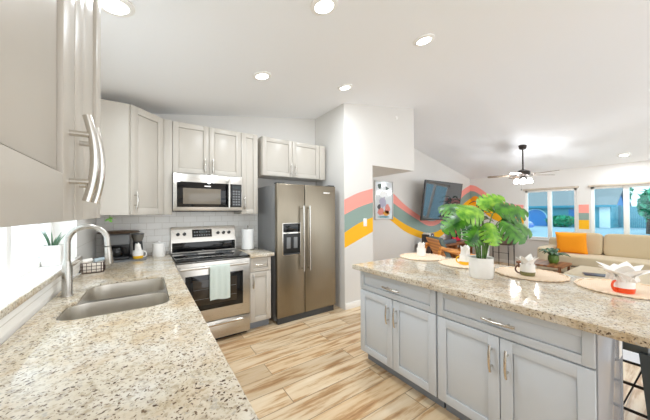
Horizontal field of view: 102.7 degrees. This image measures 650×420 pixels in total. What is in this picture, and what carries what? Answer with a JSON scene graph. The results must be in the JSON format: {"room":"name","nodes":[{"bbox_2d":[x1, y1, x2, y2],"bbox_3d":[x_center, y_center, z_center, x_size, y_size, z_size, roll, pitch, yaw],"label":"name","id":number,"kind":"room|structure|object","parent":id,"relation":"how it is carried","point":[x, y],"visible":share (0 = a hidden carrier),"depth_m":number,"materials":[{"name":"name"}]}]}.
{"room":"kitchen","nodes":[
{"label":"kitchen","id":0,"kind":"room"},
{"bbox_2d":[0,218,95,345],"bbox_3d":[-0.651,0.160,-0.025,0.210,2.502,6.700,0,-1,-34],"label":"wall","id":1,"kind":"structure","parent":0,"point":[83,242],"depth_m":1.90,"materials":[{"name":"paint"}]},
{"bbox_2d":[0,222,82,319],"bbox_3d":[-1.563,-0.137,1.343,0.194,1.072,1.780,0,-1,-34],"label":"window","id":2,"kind":"structure","parent":1,"relation":"in","point":[19,284],"depth_m":1.30,"materials":[{"name":"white glass"}]},
{"bbox_2d":[41,230,65,266],"bbox_3d":[-1.847,0.251,1.765,0.107,0.243,0.161,0,-1,-34],"label":"plant","id":3,"kind":"object","parent":2,"relation":"on","point":[52,254],"visible":0.98,"depth_m":1.73,"materials":[{"name":"white ceramic"}]},
{"bbox_2d":[0,0,105,227],"bbox_3d":[-0.580,-0.502,0.372,0.375,1.048,1.020,0,-1,-34],"label":"upper cabinet","id":4,"kind":"object","parent":1,"relation":"attached to","point":[53,165],"visible":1,"depth_m":0.43,"materials":[{"name":"paint"}]},
{"bbox_2d":[96,114,315,257],"bbox_3d":[-1.435,-0.046,3.588,3.006,2.984,0.160,0,-1,-34],"label":"wall","id":5,"kind":"structure","parent":0,"point":[155,228],"depth_m":3.49,"materials":[{"name":"paint"}]},
{"bbox_2d":[100,99,171,214],"bbox_3d":[-2.002,-0.474,2.721,0.690,1.048,0.657,0,-1,-34],"label":"upper cabinet","id":6,"kind":"object","parent":5,"relation":"attached to","point":[137,142],"visible":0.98,"depth_m":2.49,"materials":[{"name":"paint"}]},
{"bbox_2d":[172,121,240,176],"bbox_3d":[-1.476,-0.707,3.241,0.761,0.580,0.399,0,-1,-34],"label":"upper cabinet","id":7,"kind":"object","parent":5,"relation":"attached to","point":[196,149],"visible":0.94,"depth_m":3.09,"materials":[{"name":"paint"}]},
{"bbox_2d":[172,172,241,211],"bbox_3d":[-1.449,-0.197,3.202,0.757,0.431,0.461,0,-1,-34],"label":"microwave","id":8,"kind":"object","parent":7,"relation":"attached to","point":[190,192],"visible":0.97,"depth_m":3.04,"materials":[{"name":"grey metal"}]},
{"bbox_2d":[234,132,257,213],"bbox_3d":[-1.068,-0.472,3.518,0.224,1.048,0.399,0,-1,-34],"label":"upper cabinet","id":9,"kind":"object","parent":5,"relation":"attached to","point":[249,142],"visible":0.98,"depth_m":3.40,"materials":[{"name":"paint"}]},
{"bbox_2d":[258,136,324,181],"bbox_3d":[-0.509,-0.732,3.905,1.022,0.528,0.399,0,-1,-34],"label":"upper cabinet","id":10,"kind":"object","parent":5,"relation":"attached to","point":[278,159],"visible":0.97,"depth_m":3.74,"materials":[{"name":"paint"}]},
{"bbox_2d":[315,103,413,309],"bbox_3d":[0.643,-0.186,4.641,1.608,3.261,1.078,0,-1,-34],"label":"wall","id":11,"kind":"structure","parent":0,"point":[362,143],"depth_m":3.96,"materials":[{"name":"paint"}]},
{"bbox_2d":[345,300,360,309],"bbox_3d":[0.524,1.394,3.893,0.568,0.090,0.014,0,-1,-34],"label":"baseboard","id":12,"kind":"structure","parent":11,"relation":"attached to","point":[354,304],"depth_m":3.80,"materials":[{"name":"white wood"}]},
{"bbox_2d":[363,218,366,225],"bbox_3d":[0.616,0.189,3.972,0.070,0.120,0.011,0,-1,-34],"label":"light switch","id":13,"kind":"object","parent":11,"relation":"attached to","point":[364,219],"visible":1,"depth_m":3.96,"materials":[{"name":"white plastic"}]},
{"bbox_2d":[101,0,649,178],"bbox_3d":[2.811,-1.440,2.643,8.936,1.024,7.150,0,-1,-34],"label":"ceiling","id":14,"kind":"structure","parent":0,"point":[568,81],"depth_m":2.72,"materials":[{"name":"paint"}]},
{"bbox_2d":[101,0,134,16],"bbox_3d":[-1.157,-1.124,1.433,0.178,0.039,0.180,0,-1,-34],"label":"recessed light","id":15,"kind":"object","parent":14,"relation":"in","point":[118,8],"visible":0.9,"depth_m":1.44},
{"bbox_2d":[253,71,270,79],"bbox_3d":[-0.612,-1.301,2.525,0.178,0.039,0.180,0,-1,-34],"label":"recessed light","id":16,"kind":"object","parent":14,"relation":"in","point":[262,75],"visible":1,"depth_m":2.51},
{"bbox_2d":[310,0,337,15],"bbox_3d":[-0.006,-1.315,1.676,0.178,0.039,0.180,0,-1,-34],"label":"recessed light","id":17,"kind":"object","parent":14,"relation":"in","point":[318,7],"visible":1,"depth_m":1.68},
{"bbox_2d":[338,84,351,90],"bbox_3d":[0.242,-1.482,3.147,0.178,0.039,0.180,0,-1,-34],"label":"recessed light","id":18,"kind":"object","parent":14,"relation":"in","point":[346,86],"visible":1,"depth_m":3.13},
{"bbox_2d":[413,34,434,45],"bbox_3d":[0.875,-1.500,2.299,0.178,0.039,0.180,0,-1,-34],"label":"recessed light","id":19,"kind":"object","parent":14,"relation":"in","point":[425,39],"visible":1,"depth_m":2.29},
{"bbox_2d":[488,145,557,189],"bbox_3d":[4.045,-0.872,5.327,1.160,0.934,1.206,0,-1,-34],"label":"ceiling fan","id":20,"kind":"object","parent":14,"relation":"hanging from","point":[523,173],"visible":1,"depth_m":5.31,"materials":[{"name":"brown metal"}]},
{"bbox_2d":[617,153,630,156],"bbox_3d":[5.781,-1.063,5.026,0.177,0.045,0.180,0,-1,-34],"label":"recessed light","id":21,"kind":"object","parent":14,"relation":"in","point":[622,154],"visible":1,"depth_m":5.01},
{"bbox_2d":[373,148,469,260],"bbox_3d":[2.076,-0.182,6.368,5.930,3.268,0.152,0,-1,-34],"label":"wall","id":22,"kind":"structure","parent":0,"point":[401,234],"depth_m":6.25,"materials":[{"name":"paint"}]},
{"bbox_2d":[374,180,392,219],"bbox_3d":[1.299,-0.212,5.725,0.580,0.845,0.028,0,-1,-34],"label":"framed print","id":23,"kind":"object","parent":22,"relation":"attached to","point":[383,190],"visible":1,"depth_m":5.71,"materials":[{"name":"multicoloured paper"}]},
{"bbox_2d":[420,180,462,220],"bbox_3d":[2.876,-0.225,6.572,1.662,0.945,0.416,0,-1,-34],"label":"television","id":24,"kind":"object","parent":22,"relation":"attached to","point":[436,194],"visible":0.9,"depth_m":6.30,"materials":[{"name":"grey plastic"}]},
{"bbox_2d":[216,261,647,419],"bbox_3d":[2.825,1.466,2.618,8.936,0.100,7.150,0,-1,-34],"label":"floor","id":25,"kind":"structure","parent":0,"point":[315,367],"depth_m":2.24,"materials":[{"name":"brown wood"}]},
{"bbox_2d":[170,225,249,339],"bbox_3d":[-1.362,0.824,3.076,0.756,1.235,0.749,0,-1,-34],"label":"range","id":26,"kind":"object","parent":25,"relation":"on","point":[194,249],"visible":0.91,"depth_m":2.95,"materials":[{"name":"metal"}]},
{"bbox_2d":[171,249,249,263],"bbox_3d":[-1.370,0.536,3.088,0.756,0.021,0.628,0,-1,-34],"label":"cooktop","id":27,"kind":"object","parent":26,"relation":"in","point":[204,256],"depth_m":2.99,"materials":[{"name":"black glass"}]},
{"bbox_2d":[210,263,229,300],"bbox_3d":[-1.129,0.773,2.797,0.205,0.371,0.039,0,-1,-34],"label":"dish towel","id":28,"kind":"object","parent":26,"relation":"hanging from","point":[219,274],"visible":1,"depth_m":2.78,"materials":[{"name":"white fabric"}]},
{"bbox_2d":[249,256,270,328],"bbox_3d":[-0.950,1.006,3.393,0.267,0.872,0.710,0,-1,-34],"label":"base cabinet","id":29,"kind":"object","parent":25,"relation":"on","point":[260,267],"visible":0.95,"depth_m":3.15,"materials":[{"name":"paint"}]},
{"bbox_2d":[236,247,273,257],"bbox_3d":[-0.944,0.548,3.408,0.300,0.040,0.699,0,-1,-34],"label":"countertop","id":30,"kind":"structure","parent":29,"relation":"on","point":[257,252],"depth_m":3.21,"materials":[{"name":"stone"}]},
{"bbox_2d":[241,226,253,249],"bbox_3d":[-1.038,0.368,3.492,0.172,0.322,0.172,0,-1,-34],"label":"paper towel holder","id":31,"kind":"object","parent":30,"relation":"on","point":[247,235],"visible":0.99,"depth_m":3.42,"materials":[{"name":"white paper"}]},
{"bbox_2d":[258,182,335,324],"bbox_3d":[-0.393,0.547,3.731,0.906,1.790,0.751,0,-1,-34],"label":"refrigerator","id":32,"kind":"object","parent":25,"relation":"on","point":[296,222],"visible":0.99,"depth_m":3.43,"materials":[{"name":"metal"}]},
{"bbox_2d":[360,271,445,407],"bbox_3d":[0.785,0.987,2.295,0.648,0.874,0.784,0,-1,-34],"label":"base cabinet","id":33,"kind":"object","parent":25,"relation":"on","point":[399,324],"visible":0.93,"depth_m":2.06,"materials":[{"name":"paint"}]},
{"bbox_2d":[417,244,432,253],"bbox_3d":[2.445,1.136,6.200,0.330,0.624,0.360,0,-1,-34],"label":"shelf","id":34,"kind":"object","parent":25,"relation":"on","point":[428,250],"visible":0.09,"depth_m":5.99,"materials":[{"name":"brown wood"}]},
{"bbox_2d":[422,234,429,242],"bbox_3d":[2.369,0.697,6.116,0.048,0.252,0.180,0,-1,-34],"label":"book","id":35,"kind":"object","parent":34,"relation":"on","point":[424,236],"visible":0.56,"depth_m":6.12,"materials":[{"name":"paper"}]},
{"bbox_2d":[445,240,472,258],"bbox_3d":[3.285,1.149,6.788,1.600,0.600,0.400,0,-1,-34],"label":"media console","id":36,"kind":"object","parent":25,"relation":"on","point":[462,243],"visible":0.05,"depth_m":6.75,"materials":[{"name":"brown wood"}]},
{"bbox_2d":[444,239,455,243],"bbox_3d":[3.034,0.798,6.535,0.800,0.099,0.120,0,-1,-34],"label":"soundbar","id":37,"kind":"object","parent":36,"relation":"on","point":[446,241],"visible":0.53,"depth_m":6.56,"materials":[{"name":"grey plastic"}]},
{"bbox_2d":[451,228,460,240],"bbox_3d":[3.553,0.660,7.053,0.440,0.379,0.036,0,-1,-34],"label":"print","id":38,"kind":"object","parent":36,"relation":"on","point":[456,237],"visible":0.3,"depth_m":7.04,"materials":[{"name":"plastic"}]},
{"bbox_2d":[469,198,493,255],"bbox_3d":[4.068,0.566,6.767,0.676,1.759,0.681,0,-1,-34],"label":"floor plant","id":39,"kind":"object","parent":25,"relation":"on","point":[483,198],"visible":0.16,"depth_m":6.68,"materials":[{"name":"green plant"}]},
{"bbox_2d":[491,234,515,265],"bbox_3d":[4.601,1.033,6.704,0.426,0.822,0.430,0,-1,-34],"label":"stand","id":40,"kind":"object","parent":25,"relation":"on","point":[506,240],"visible":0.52,"depth_m":6.58,"materials":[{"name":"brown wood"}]},
{"bbox_2d":[437,292,623,419],"bbox_3d":[1.237,0.979,1.646,0.660,0.874,0.787,0,-1,-34],"label":"base cabinet","id":41,"kind":"object","parent":25,"relation":"on","point":[494,363],"depth_m":1.42,"materials":[{"name":"paint"}]},
{"bbox_2d":[352,257,649,348],"bbox_3d":[1.293,0.524,1.915,1.100,0.040,2.065,0,-1,-34],"label":"countertop","id":42,"kind":"structure","parent":41,"relation":"on","point":[625,319],"depth_m":1.49,"materials":[{"name":"stone"}]},
{"bbox_2d":[399,253,444,260],"bbox_3d":[1.050,0.505,2.817,0.463,0.016,0.462,0,-1,-34],"label":"placemat","id":43,"kind":"object","parent":42,"relation":"on","point":[412,256],"visible":0.94,"depth_m":2.77,"materials":[{"name":"fabric"}]},
{"bbox_2d":[417,248,425,255],"bbox_3d":[1.056,0.463,2.879,0.096,0.085,0.119,0,-1,-34],"label":"mug","id":44,"kind":"object","parent":43,"relation":"on","point":[420,252],"visible":0.96,"depth_m":2.83,"materials":[{"name":"white ceramic"}]},
{"bbox_2d":[417,242,424,248],"bbox_3d":[1.065,0.394,2.871,0.078,0.091,0.090,0,-1,-34],"label":"napkin","id":45,"kind":"object","parent":44,"relation":"in","point":[420,245],"visible":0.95,"depth_m":2.84,"materials":[{"name":"white fabric"}]},
{"bbox_2d":[438,258,494,268],"bbox_3d":[1.313,0.500,2.433,0.463,0.016,0.462,0,-1,-34],"label":"placemat","id":46,"kind":"object","parent":42,"relation":"on","point":[451,262],"visible":0.54,"depth_m":2.44,"materials":[{"name":"fabric"}]},
{"bbox_2d":[456,254,468,264],"bbox_3d":[1.283,0.458,2.397,0.107,0.085,0.107,0,-1,-34],"label":"mug","id":47,"kind":"object","parent":46,"relation":"on","point":[463,260],"visible":0.81,"depth_m":2.36,"materials":[{"name":"white ceramic"}]},
{"bbox_2d":[460,245,469,255],"bbox_3d":[1.288,0.374,2.393,0.085,0.120,0.087,0,-1,12],"label":"napkin","id":48,"kind":"object","parent":47,"relation":"in","point":[465,250],"visible":0.87,"depth_m":2.37,"materials":[{"name":"white fabric"}]},
{"bbox_2d":[438,194,532,278],"bbox_3d":[1.173,0.187,1.996,0.621,0.636,0.514,0,-1,-13],"label":"monstera plant","id":49,"kind":"object","parent":42,"relation":"on","point":[480,266],"visible":1,"depth_m":1.88,"materials":[{"name":"green plant"}]},
{"bbox_2d":[495,267,569,281],"bbox_3d":[1.596,0.495,2.021,0.463,0.016,0.462,0,-1,-34],"label":"placemat","id":50,"kind":"object","parent":42,"relation":"on","point":[541,275],"visible":0.81,"depth_m":1.97,"materials":[{"name":"fabric"}]},
{"bbox_2d":[515,263,535,276],"bbox_3d":[1.531,0.453,1.984,0.096,0.085,0.120,0,-1,-34],"label":"mug","id":51,"kind":"object","parent":50,"relation":"on","point":[525,270],"visible":1,"depth_m":1.94,"materials":[{"name":"white ceramic"}]},
{"bbox_2d":[516,254,538,264],"bbox_3d":[1.528,0.383,1.977,0.134,0.093,0.123,-1,-1,27],"label":"napkin","id":52,"kind":"object","parent":51,"relation":"in","point":[528,260],"visible":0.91,"depth_m":1.95,"materials":[{"name":"white fabric"}]},
{"bbox_2d":[573,278,649,299],"bbox_3d":[1.879,0.490,1.627,0.463,0.016,0.462,0,-1,-34],"label":"placemat","id":53,"kind":"object","parent":42,"relation":"on","point":[598,285],"visible":0.79,"depth_m":1.65,"materials":[{"name":"fabric"}]},
{"bbox_2d":[611,277,635,293],"bbox_3d":[1.774,0.448,1.547,0.119,0.085,0.096,0,-1,-34],"label":"mug","id":54,"kind":"object","parent":53,"relation":"on","point":[618,286],"visible":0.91,"depth_m":1.52,"materials":[{"name":"white ceramic"}]},
{"bbox_2d":[596,261,649,283],"bbox_3d":[1.790,0.369,1.550,0.234,0.110,0.247,0,-1,-34],"label":"napkin","id":55,"kind":"object","parent":54,"relation":"in","point":[625,270],"visible":0.99,"depth_m":1.52,"materials":[{"name":"white fabric"}]},
{"bbox_2d":[618,340,621,358],"bbox_3d":[1.671,0.772,1.470,0.070,0.120,0.007,0,-1,-34],"label":"outlet plate","id":56,"kind":"object","parent":41,"relation":"attached to","point":[619,342],"visible":0.66,"depth_m":1.46,"materials":[{"name":"white plastic"}]},
{"bbox_2d":[537,232,649,273],"bbox_3d":[5.783,0.941,4.751,1.025,0.956,2.810,0,-1,-34],"label":"sofa","id":57,"kind":"object","parent":25,"relation":"on","point":[609,249],"visible":0.58,"depth_m":5.02,"materials":[{"name":"fabric"}]},
{"bbox_2d":[555,232,587,253],"bbox_3d":[5.175,0.694,5.465,0.219,0.449,0.490,0,-1,-34],"label":"throw pillow","id":58,"kind":"object","parent":57,"relation":"on","point":[566,242],"visible":0.94,"depth_m":5.39,"materials":[{"name":"orange fabric"}]},
{"bbox_2d":[563,232,603,254],"bbox_3d":[5.420,0.708,5.533,0.255,0.472,0.701,0,-1,-34],"label":"cushion","id":59,"kind":"object","parent":57,"relation":"on","point":[595,241],"depth_m":5.28,"materials":[{"name":"fabric"}]},
{"bbox_2d":[557,252,649,273],"bbox_3d":[5.678,1.004,4.679,0.770,0.215,2.396,0,-1,-34],"label":"seat cushion","id":60,"kind":"object","parent":57,"relation":"on","point":[589,259],"depth_m":4.93,"materials":[{"name":"fabric"}]},
{"bbox_2d":[603,234,649,259],"bbox_3d":[5.860,0.700,4.892,0.255,0.472,0.840,0,-1,-34],"label":"cushion","id":61,"kind":"object","parent":57,"relation":"on","point":[614,245],"depth_m":4.92,"materials":[{"name":"fabric"}]},
{"bbox_2d":[623,349,639,363],"bbox_3d":[3.969,1.415,3.846,3.500,0.012,4.280,0,-1,-34],"label":"area rug","id":62,"kind":"object","parent":25,"relation":"on","point":[627,355],"visible":0.02,"depth_m":2.49,"materials":[{"name":"white fabric"}]},
{"bbox_2d":[425,236,474,257],"bbox_3d":[2.348,0.961,4.789,0.886,0.933,0.676,0,0,0],"label":"lounge chair","id":63,"kind":"object","parent":62,"relation":"on","point":[437,245],"visible":0.3,"depth_m":4.57,"materials":[{"name":"orange wood"}]},
{"bbox_2d":[429,236,451,257],"bbox_3d":[2.147,0.767,4.789,0.303,0.542,0.480,0,0,0],"label":"cushion","id":64,"kind":"object","parent":63,"relation":"on","point":[434,242],"depth_m":4.60,"materials":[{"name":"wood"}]},
{"bbox_2d":[516,259,571,272],"bbox_3d":[4.190,1.208,4.983,0.650,0.418,0.700,0,-1,-34],"label":"coffee table","id":65,"kind":"object","parent":62,"relation":"on","point":[539,262],"visible":0.45,"depth_m":4.81,"materials":[{"name":"brown wood"}]},
{"bbox_2d":[538,248,569,262],"bbox_3d":[4.313,0.864,4.925,0.483,0.268,0.465,0,-1,13],"label":"table plant","id":66,"kind":"object","parent":65,"relation":"on","point":[553,257],"visible":1,"depth_m":4.88,"materials":[{"name":"green plant"}]},
{"bbox_2d":[563,265,649,284],"bbox_3d":[4.529,1.194,3.942,1.030,0.424,1.200,0,-1,-34],"label":"ottoman","id":67,"kind":"object","parent":62,"relation":"on","point":[577,271],"visible":0.25,"depth_m":4.12,"materials":[{"name":"fabric"}]},
{"bbox_2d":[582,272,605,276],"bbox_3d":[4.113,0.980,3.938,0.280,0.012,0.200,-1,-1,38],"label":"magazine","id":68,"kind":"object","parent":67,"relation":"on","point":[584,273],"visible":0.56,"depth_m":3.93,"materials":[{"name":"grey paper"}]},
{"bbox_2d":[623,342,649,419],"bbox_3d":[1.958,1.102,1.794,0.445,0.622,0.480,0,-1,-34],"label":"bar stool","id":69,"kind":"object","parent":25,"relation":"on","point":[644,353],"visible":0.13,"depth_m":1.55,"materials":[{"name":"black metal"}]},
{"bbox_3d":[-1.891,1.003,2.510,0.632,0.872,1.097,0,-1,-34],"label":"base cabinet","id":70,"kind":"object","parent":25,"relation":"on","visible":0},
{"bbox_2d":[0,254,258,419],"bbox_3d":[-0.966,0.529,1.210,0.688,0.040,4.299,0,-1,-34],"label":"countertop","id":71,"kind":"structure","parent":70,"relation":"on","point":[164,361],"depth_m":0.85,"materials":[{"name":"stone"}]},
{"bbox_2d":[60,224,113,297],"bbox_3d":[-1.480,0.301,1.631,0.246,0.430,0.109,0,-1,-34],"label":"kitchen faucet","id":72,"kind":"object","parent":71,"relation":"on","point":[67,277],"visible":1,"depth_m":1.56,"materials":[{"name":"silver metal"}]},
{"bbox_2d":[79,260,104,273],"bbox_3d":[-1.965,0.479,2.200,0.154,0.086,0.134,0,-1,-34],"label":"wire basket","id":73,"kind":"object","parent":71,"relation":"on","point":[95,267],"visible":0.81,"depth_m":2.15,"materials":[{"name":"black metal"}]},
{"bbox_2d":[81,258,92,262],"bbox_3d":[-1.982,0.422,2.164,0.030,0.035,0.071,0,-1,20],"label":"packet","id":74,"kind":"object","parent":73,"relation":"on","point":[88,259],"visible":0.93,"depth_m":2.15,"materials":[{"name":"white paper"}]},
{"bbox_2d":[93,257,104,261],"bbox_3d":[-1.926,0.422,2.215,0.030,0.035,0.071,0,-1,20],"label":"packet","id":75,"kind":"object","parent":73,"relation":"on","point":[100,258],"visible":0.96,"depth_m":2.20,"materials":[{"name":"white paper"}]},
{"bbox_2d":[57,279,168,320],"bbox_3d":[-1.253,0.636,1.609,0.462,0.220,0.750,0,-1,-34],"label":"sink","id":76,"kind":"object","parent":71,"relation":"in","point":[123,296],"visible":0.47,"depth_m":1.63,"materials":[{"name":"metal"}]},
{"bbox_2d":[57,293,168,320],"bbox_3d":[-1.130,0.634,1.430,0.460,0.220,0.315,0,-1,-34],"label":"basin","id":77,"kind":"object","parent":76,"relation":"in","point":[119,304],"depth_m":1.53,"materials":[{"name":"silver metal"}]},
{"bbox_2d":[82,279,164,300],"bbox_3d":[-1.337,0.638,1.760,0.424,0.220,0.404,0,-1,-34],"label":"basin","id":78,"kind":"object","parent":76,"relation":"in","point":[123,289],"depth_m":1.90,"materials":[{"name":"silver metal"}]},
{"bbox_2d":[114,255,146,262],"bbox_3d":[-2.134,0.522,2.756,0.400,0.012,0.310,0,-1,-34],"label":"serving tray","id":79,"kind":"object","parent":71,"relation":"on","point":[131,257],"visible":0.38,"depth_m":2.71,"materials":[{"name":"grey plastic"}]},
{"bbox_2d":[96,230,139,260],"bbox_3d":[-2.168,0.365,2.735,0.370,0.302,0.370,0,-1,-34],"label":"coffee maker","id":80,"kind":"object","parent":79,"relation":"on","point":[120,239],"visible":0.8,"depth_m":2.68,"materials":[{"name":"black plastic"}]},
{"bbox_2d":[131,233,143,249],"bbox_3d":[-2.084,0.388,2.895,0.118,0.259,0.118,0,-1,-34],"label":"coffee maker","id":81,"kind":"object","parent":79,"relation":"on","point":[137,238],"visible":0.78,"depth_m":2.86,"materials":[{"name":"grey plastic"}]},
{"bbox_2d":[133,250,146,258],"bbox_3d":[-1.988,0.473,2.776,0.116,0.085,0.096,0,-1,10],"label":"mug","id":82,"kind":"object","parent":79,"relation":"on","point":[136,254],"visible":0.99,"depth_m":2.74,"materials":[{"name":"white ceramic"}]},
{"bbox_2d":[135,243,141,250],"bbox_3d":[-1.996,0.400,2.778,0.063,0.108,0.066,0,-1,-34],"label":"napkin","id":83,"kind":"object","parent":82,"relation":"in","point":[137,246],"visible":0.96,"depth_m":2.76,"materials":[{"name":"white fabric"}]},
{"bbox_2d":[152,241,165,256],"bbox_3d":[-1.895,0.442,2.964,0.130,0.174,0.130,0,-1,-34],"label":"canister","id":84,"kind":"object","parent":71,"relation":"on","point":[158,249],"visible":0.99,"depth_m":2.92,"materials":[{"name":"white ceramic"}]},
{"bbox_2d":[470,160,649,260],"bbox_3d":[6.454,0.225,5.032,0.183,2.387,7.000,0,-1,-34],"label":"wall","id":85,"kind":"structure","parent":0,"point":[582,177],"depth_m":6.25,"materials":[{"name":"paint"}]},
{"bbox_2d":[494,258,536,266],"bbox_3d":[6.386,1.373,4.960,0.014,0.090,6.980,0,-1,-34],"label":"baseboard","id":86,"kind":"structure","parent":85,"relation":"attached to","point":[495,259],"depth_m":7.10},
{"bbox_2d":[523,186,578,240],"bbox_3d":[5.475,0.105,6.337,0.140,1.291,1.084,0,-1,-34],"label":"window","id":87,"kind":"structure","parent":85,"relation":"in","point":[549,191],"depth_m":6.34,"materials":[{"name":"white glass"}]},
{"bbox_2d":[523,186,578,190],"bbox_3d":[5.438,-0.518,6.312,0.050,0.045,1.054,0,-1,-34],"label":"roller shade","id":88,"kind":"object","parent":87,"relation":"attached to","point":[568,188],"depth_m":6.22,"materials":[{"name":"white fabric"}]},
{"bbox_2d":[588,181,649,233],"bbox_3d":[6.171,0.093,5.322,0.140,1.291,1.125,0,-1,-34],"label":"window","id":89,"kind":"structure","parent":85,"relation":"in","point":[626,186],"depth_m":5.34,"materials":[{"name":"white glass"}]},
{"bbox_2d":[588,181,649,186],"bbox_3d":[6.134,-0.530,5.298,0.050,0.045,1.095,0,-1,-34],"label":"roller shade","id":90,"kind":"object","parent":89,"relation":"attached to","point":[633,184],"depth_m":5.31,"materials":[{"name":"white fabric"}]},
{"label":"outside","id":91,"kind":"structure","parent":0,"visible":0},
{"bbox_2d":[529,226,649,236],"bbox_3d":[29.472,1.483,26.269,61.670,0.100,70.000,0,-1,-34],"label":"ground","id":92,"kind":"structure","parent":91,"point":[538,231],"depth_m":17.84,"materials":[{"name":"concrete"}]},
{"bbox_2d":[544,215,573,226],"bbox_3d":[20.060,0.939,22.039,1.325,1.217,2.255,0,-1,-34],"label":"hedge","id":93,"kind":"object","parent":92,"relation":"on","point":[559,220],"visible":0.81,"depth_m":21.74,"materials":[{"name":"green plant"}]},
{"bbox_2d":[528,188,631,227],"bbox_3d":[21.595,-0.345,27.102,7.320,3.650,12.750,0,-1,-34],"label":"neighbor house","id":94,"kind":"structure","parent":92,"relation":"on","point":[607,201],"depth_m":22.45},
{"bbox_2d":[618,205,645,227],"bbox_3d":[26.946,0.469,17.271,0.180,1.800,10.000,0,-1,-34],"label":"fence","id":95,"kind":"object","parent":92,"relation":"on","point":[636,221],"visible":0.68,"depth_m":20.72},
{"bbox_2d":[636,188,649,233],"bbox_3d":[18.829,-0.010,15.025,1.470,2.799,1.215,0,-1,-34],"label":"tree","id":96,"kind":"object","parent":92,"relation":"on","point":[643,203],"visible":1,"depth_m":14.99,"materials":[{"name":"green plant"}]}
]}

